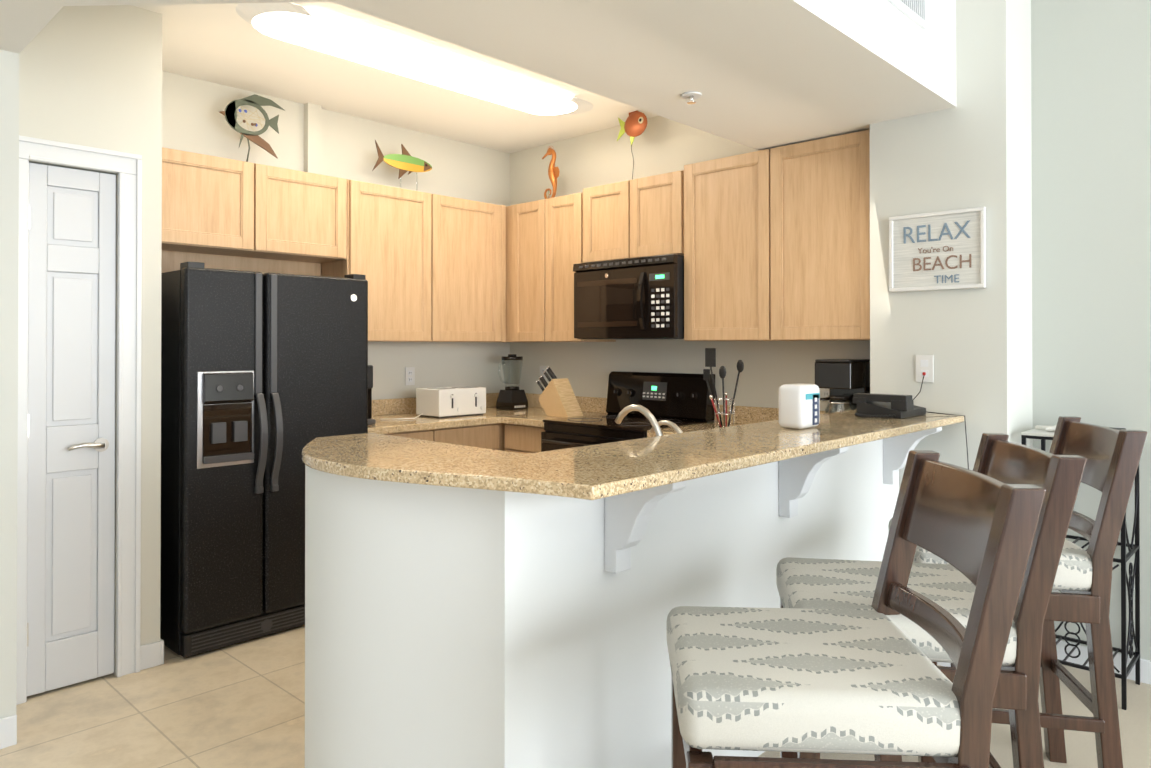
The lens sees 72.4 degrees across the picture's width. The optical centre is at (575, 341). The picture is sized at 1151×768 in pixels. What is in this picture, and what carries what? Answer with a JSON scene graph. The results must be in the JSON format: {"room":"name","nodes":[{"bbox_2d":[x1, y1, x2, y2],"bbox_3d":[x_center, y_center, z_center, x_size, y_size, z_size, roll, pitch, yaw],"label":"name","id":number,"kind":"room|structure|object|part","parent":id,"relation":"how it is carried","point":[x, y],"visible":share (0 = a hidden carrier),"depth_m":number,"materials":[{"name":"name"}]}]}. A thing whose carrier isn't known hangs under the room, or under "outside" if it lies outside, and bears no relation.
{"room":"kitchen","nodes":[
{"label":"kitchen","id":0,"kind":"room"},
{"bbox_2d":[0,625,304,767],"bbox_3d":[-0.322,1.402,-0.492,9.120,0.100,9.120,0,0,44],"label":"floor","id":1,"kind":"structure","parent":0,"point":[240,705],"depth_m":2.89,"materials":[{"name":"beige tile"}]},
{"bbox_2d":[160,262,367,657],"bbox_3d":[-1.608,0.513,3.929,0.814,1.710,0.900,0,0,44],"label":"fridge","id":2,"kind":"object","parent":1,"relation":"on","point":[264,379],"visible":0.88,"depth_m":3.56,"materials":[{"name":"black metal"}]},
{"bbox_3d":[-1.405,0.190,3.607,0.073,1.005,0.104,0,0,44],"label":"handle","id":3,"kind":"part","parent":2,"relation":"part of","materials":[{"name":"grey plastic"}]},
{"bbox_2d":[161,129,963,767],"bbox_3d":[-0.292,0.200,3.626,3.258,2.355,2.873,0,0,44],"label":"kitchen cabinets","id":4,"kind":"object","parent":1,"relation":"on","point":[493,587],"visible":0.85,"depth_m":2.46,"materials":[{"name":"brown wood"}]},
{"bbox_2d":[219,94,284,161],"bbox_3d":[-1.737,-1.131,4.234,0.070,0.404,0.360,0,0,44],"label":"fish","id":5,"kind":"object","parent":4,"relation":"on","point":[230,112],"visible":0.96,"depth_m":4.23},
{"bbox_2d":[368,365,375,424],"bbox_3d":[-1.297,0.297,4.441,0.360,0.330,0.180,0,0,44],"label":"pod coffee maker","id":6,"kind":"object","parent":4,"relation":"on","point":[371,421],"visible":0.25,"depth_m":4.38,"materials":[{"name":"black plastic"}]},
{"bbox_2d":[372,140,431,190],"bbox_3d":[-1.081,-1.081,4.925,0.050,0.311,0.439,0,0,44],"label":"fish","id":7,"kind":"object","parent":4,"relation":"on","point":[405,161],"visible":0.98,"depth_m":4.92},
{"bbox_2d":[380,386,485,419],"bbox_3d":[-0.881,0.378,4.852,0.256,0.174,0.672,0,0,44],"label":"toaster","id":8,"kind":"object","parent":4,"relation":"on","point":[442,402],"visible":1,"depth_m":4.86,"materials":[{"name":"white plastic"}]},
{"bbox_3d":[-1.011,0.452,4.727,0.106,0.022,0.313,0,0,44],"label":"cord","id":9,"kind":"part","parent":8,"relation":"part of","materials":[{"name":"white plastic"}]},
{"bbox_2d":[496,354,527,409],"bbox_3d":[-0.454,0.278,5.428,0.159,0.380,0.206,0,0,44],"label":"blender","id":10,"kind":"object","parent":4,"relation":"on","point":[512,397],"visible":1,"depth_m":5.40,"materials":[{"name":"black plastic"}]},
{"bbox_2d":[542,146,559,198],"bbox_3d":[-0.167,-1.122,5.294,0.165,0.399,0.064,0,0,44],"label":"seahorse","id":11,"kind":"object","parent":4,"relation":"on","point":[553,172],"visible":0.9,"depth_m":5.26,"materials":[{"name":"orange metal"}]},
{"bbox_2d":[536,366,583,417],"bbox_3d":[-0.121,0.311,4.938,0.348,0.307,0.140,0,0,44],"label":"knife block","id":12,"kind":"object","parent":4,"relation":"on","point":[557,397],"visible":0.96,"depth_m":4.87,"materials":[{"name":"brown wood"}]},
{"bbox_2d":[573,254,683,338],"bbox_3d":[0.384,-0.244,4.661,0.756,0.457,0.443,0,0,44],"label":"microwave","id":13,"kind":"object","parent":4,"relation":"attached to","point":[638,298],"visible":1,"depth_m":4.48,"materials":[{"name":"black metal"}]},
{"bbox_3d":[0.248,-0.233,4.517,0.690,0.333,0.047,0,0,44],"label":"panel","id":14,"kind":"part","parent":13,"relation":"part of","materials":[{"name":"black glass"}]},
{"bbox_2d":[617,110,647,178],"bbox_3d":[0.344,-1.183,4.782,0.242,0.474,0.058,0,0,44],"label":"fish","id":15,"kind":"object","parent":4,"relation":"on","point":[633,125],"visible":0.83,"depth_m":4.76},
{"bbox_2d":[614,404,693,480],"bbox_3d":[0.269,0.333,2.686,0.233,0.239,0.183,0,0,44],"label":"faucet","id":16,"kind":"object","parent":4,"relation":"on","point":[656,425],"depth_m":2.66,"materials":[{"name":"silver metal"}]},
{"bbox_2d":[703,348,743,427],"bbox_3d":[0.773,0.248,4.181,0.210,0.425,0.156,0,0,44],"label":"utensil caddy","id":17,"kind":"object","parent":4,"relation":"on","point":[710,357],"visible":0.83,"depth_m":4.18,"materials":[{"name":"silver metal"}]},
{"bbox_2d":[779,383,819,428],"bbox_3d":[0.784,0.225,2.754,0.102,0.152,0.140,0,0,44],"label":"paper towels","id":18,"kind":"object","parent":4,"relation":"on","point":[799,405],"visible":1,"depth_m":2.71,"materials":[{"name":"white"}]},
{"bbox_2d":[815,359,869,412],"bbox_3d":[1.284,0.272,3.776,0.182,0.372,0.250,0,0,44],"label":"coffee maker","id":19,"kind":"object","parent":4,"relation":"on","point":[843,381],"visible":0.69,"depth_m":3.71,"materials":[{"name":"black plastic"}]},
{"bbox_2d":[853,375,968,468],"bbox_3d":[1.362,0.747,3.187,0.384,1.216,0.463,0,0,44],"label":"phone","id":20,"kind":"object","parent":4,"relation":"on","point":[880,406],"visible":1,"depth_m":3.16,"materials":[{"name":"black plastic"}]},
{"bbox_2d":[541,371,714,451],"bbox_3d":[0.283,0.780,4.548,0.756,1.183,0.738,0,0,44],"label":"stove","id":21,"kind":"object","parent":1,"relation":"on","point":[681,399],"visible":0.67,"depth_m":4.58,"materials":[{"name":"black metal"}]},
{"bbox_3d":[0.050,0.567,4.304,0.616,0.024,0.062,0,0,44],"label":"handle","id":22,"kind":"part","parent":21,"relation":"part of","materials":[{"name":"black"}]},
{"bbox_3d":[0.471,0.300,4.749,0.642,0.110,0.036,0,0,44],"label":"knob","id":23,"kind":"part","parent":21,"relation":"part of","materials":[{"name":"black plastic"}]},
{"bbox_2d":[0,0,955,152],"bbox_3d":[-0.322,-1.478,-0.474,9.120,0.940,9.120,0,0,44],"label":"ceiling","id":24,"kind":"structure","parent":0,"point":[759,75],"depth_m":3.05,"materials":[{"name":"white paint"}]},
{"bbox_2d":[252,7,576,114],"bbox_3d":[-0.695,-1.385,4.004,0.340,0.030,1.900,0,0,44],"label":"recessed light","id":25,"kind":"object","parent":24,"relation":"in","point":[322,35],"visible":0.81,"depth_m":3.84,"materials":[{"name":"beige plastic"}]},
{"bbox_2d":[236,2,592,115],"bbox_3d":[-0.671,-1.383,4.029,0.340,0.034,2.110,0,0,44],"label":"rim","id":26,"kind":"object","parent":24,"relation":"attached to","point":[248,12],"visible":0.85,"depth_m":3.34,"materials":[{"name":"white paint"}]},
{"bbox_2d":[681,91,701,103],"bbox_3d":[0.463,-0.968,3.136,0.080,0.033,0.080,0,0,44],"label":"sprinkler","id":27,"kind":"object","parent":24,"relation":"attached to","point":[691,96],"visible":1,"depth_m":3.13,"materials":[{"name":"white metal"}]},
{"bbox_2d":[0,0,1150,718],"bbox_3d":[-0.322,-0.248,-0.482,9.120,3.200,9.120,0,0,44],"label":"wall","id":28,"kind":"structure","parent":0,"point":[1036,142],"depth_m":3.33,"materials":[{"name":"white paint"}]},
{"bbox_2d":[0,714,16,748],"bbox_3d":[-3.893,1.309,0.591,0.012,0.100,5.770,0,0,44],"label":"baseboard","id":29,"kind":"structure","parent":28,"relation":"attached to","point":[8,725],"depth_m":2.66,"materials":[{"name":"white"}]},
{"bbox_2d":[27,163,115,695],"bbox_3d":[-2.012,0.337,3.142,0.035,2.052,0.304,0,0,44],"label":"pantry door","id":30,"kind":"structure","parent":28,"relation":"in","point":[71,402],"depth_m":3.13,"materials":[{"name":"white wood"}]},
{"bbox_2d":[27,206,108,646],"bbox_3d":[-1.990,0.325,3.099,0.060,1.690,0.282,0,0,44],"label":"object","id":31,"kind":"structure","parent":30,"relation":"attached to","point":[100,444],"depth_m":3.12,"materials":[{"name":"silver metal"}]},
{"bbox_2d":[16,135,141,704],"bbox_3d":[-1.986,0.297,3.116,0.026,2.155,0.480,0,0,44],"label":"door frame","id":32,"kind":"structure","parent":28,"relation":"attached to","point":[127,167],"depth_m":3.23,"materials":[{"name":"white wood"}]},
{"bbox_2d":[140,638,163,666],"bbox_3d":[-2.002,1.327,3.568,0.652,0.100,0.032,0,0,44],"label":"baseboard","id":33,"kind":"structure","parent":28,"relation":"attached to","point":[151,654],"depth_m":3.32,"materials":[{"name":"white"}]},
{"bbox_2d":[405,367,414,384],"bbox_3d":[-1.084,0.227,5.150,0.008,0.116,0.072,0,0,44],"label":"electrical outlet","id":34,"kind":"object","parent":28,"relation":"attached to","point":[409,375],"visible":1,"depth_m":5.15,"materials":[{"name":"white plastic"}]},
{"bbox_2d":[540,366,546,381],"bbox_3d":[-0.227,0.230,5.540,0.072,0.116,0.008,0,0,44],"label":"electrical outlet","id":35,"kind":"object","parent":28,"relation":"attached to","point":[542,369],"visible":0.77,"depth_m":5.54,"materials":[{"name":"white plastic"}]},
{"bbox_2d":[820,388,828,400],"bbox_3d":[1.303,0.251,4.086,0.072,0.116,0.008,0,0,44],"label":"electrical outlet","id":36,"kind":"object","parent":28,"relation":"attached to","point":[824,392],"visible":0.44,"depth_m":4.09,"materials":[{"name":"white plastic"}]},
{"bbox_2d":[887,0,926,29],"bbox_3d":[1.224,-1.329,2.898,0.012,0.255,0.360,0,0,44],"label":"air vent","id":37,"kind":"object","parent":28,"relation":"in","point":[914,11],"visible":0.96,"depth_m":2.94,"materials":[{"name":"white metal"}]},
{"bbox_2d":[916,355,933,381],"bbox_3d":[1.498,0.116,3.377,0.072,0.116,0.012,0,0,44],"label":"outlet","id":38,"kind":"object","parent":28,"relation":"attached to","point":[925,365],"visible":1,"depth_m":3.37,"materials":[{"name":"white plastic"}]},
{"bbox_2d":[889,207,985,291],"bbox_3d":[1.530,-0.384,3.341,0.390,0.330,0.022,0,0,44],"label":"sign","id":39,"kind":"object","parent":28,"relation":"attached to","point":[943,250],"visible":1,"depth_m":3.33,"materials":[{"name":"white wood"}]},
{"bbox_2d":[937,662,950,666],"bbox_3d":[1.581,1.326,3.293,0.437,0.100,0.012,0,0,44],"label":"baseboard","id":40,"kind":"structure","parent":28,"relation":"attached to","point":[945,664],"depth_m":3.31,"materials":[{"name":"white"}]},
{"bbox_2d":[1056,640,1150,684],"bbox_3d":[4.015,1.315,1.504,5.580,0.100,0.012,0,0,44],"label":"baseboard","id":41,"kind":"structure","parent":28,"relation":"attached to","point":[1145,665],"depth_m":3.22,"materials":[{"name":"white"}]},
{"bbox_2d":[758,665,1150,767],"bbox_3d":[2.982,1.406,0.728,6.010,0.108,2.800,0,0,44],"label":"floor carpet","id":42,"kind":"object","parent":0,"point":[1134,726],"depth_m":2.71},
{"bbox_2d":[667,450,1045,767],"bbox_3d":[0.481,0.801,1.512,0.587,1.125,0.480,0,0,4],"label":"stool","id":43,"kind":"object","parent":42,"relation":"on","point":[882,687],"visible":1,"depth_m":1.34,"materials":[{"name":"white fabric"}]},
{"bbox_3d":[0.430,0.636,1.521,0.484,0.104,0.466,0,0,4],"label":"seat","id":44,"kind":"part","parent":43,"relation":"part of","materials":[{"name":"fabric"}]},
{"bbox_2d":[776,433,1086,767],"bbox_3d":[0.803,0.803,1.890,0.587,1.125,0.480,0,0,10],"label":"stool","id":45,"kind":"object","parent":42,"relation":"on","point":[807,583],"visible":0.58,"depth_m":1.67,"materials":[{"name":"brown wood"}]},
{"bbox_3d":[0.753,0.638,1.905,0.484,0.104,0.466,0,0,10],"label":"seat","id":46,"kind":"part","parent":45,"relation":"part of","materials":[{"name":"fabric"}]},
{"bbox_2d":[888,416,1146,767],"bbox_3d":[1.306,0.807,2.404,0.587,1.125,0.480,0,0,12],"label":"stool","id":47,"kind":"object","parent":42,"relation":"on","point":[1082,581],"visible":0.48,"depth_m":2.16,"materials":[{"name":"brown wood"}]},
{"bbox_2d":[1021,425,1139,709],"bbox_3d":[2.022,0.859,3.147,0.350,1.029,0.320,0,0,44],"label":"stand","id":48,"kind":"object","parent":42,"relation":"on","point":[1043,433],"visible":0.48,"depth_m":3.05,"materials":[{"name":"grey metal"}]}
]}

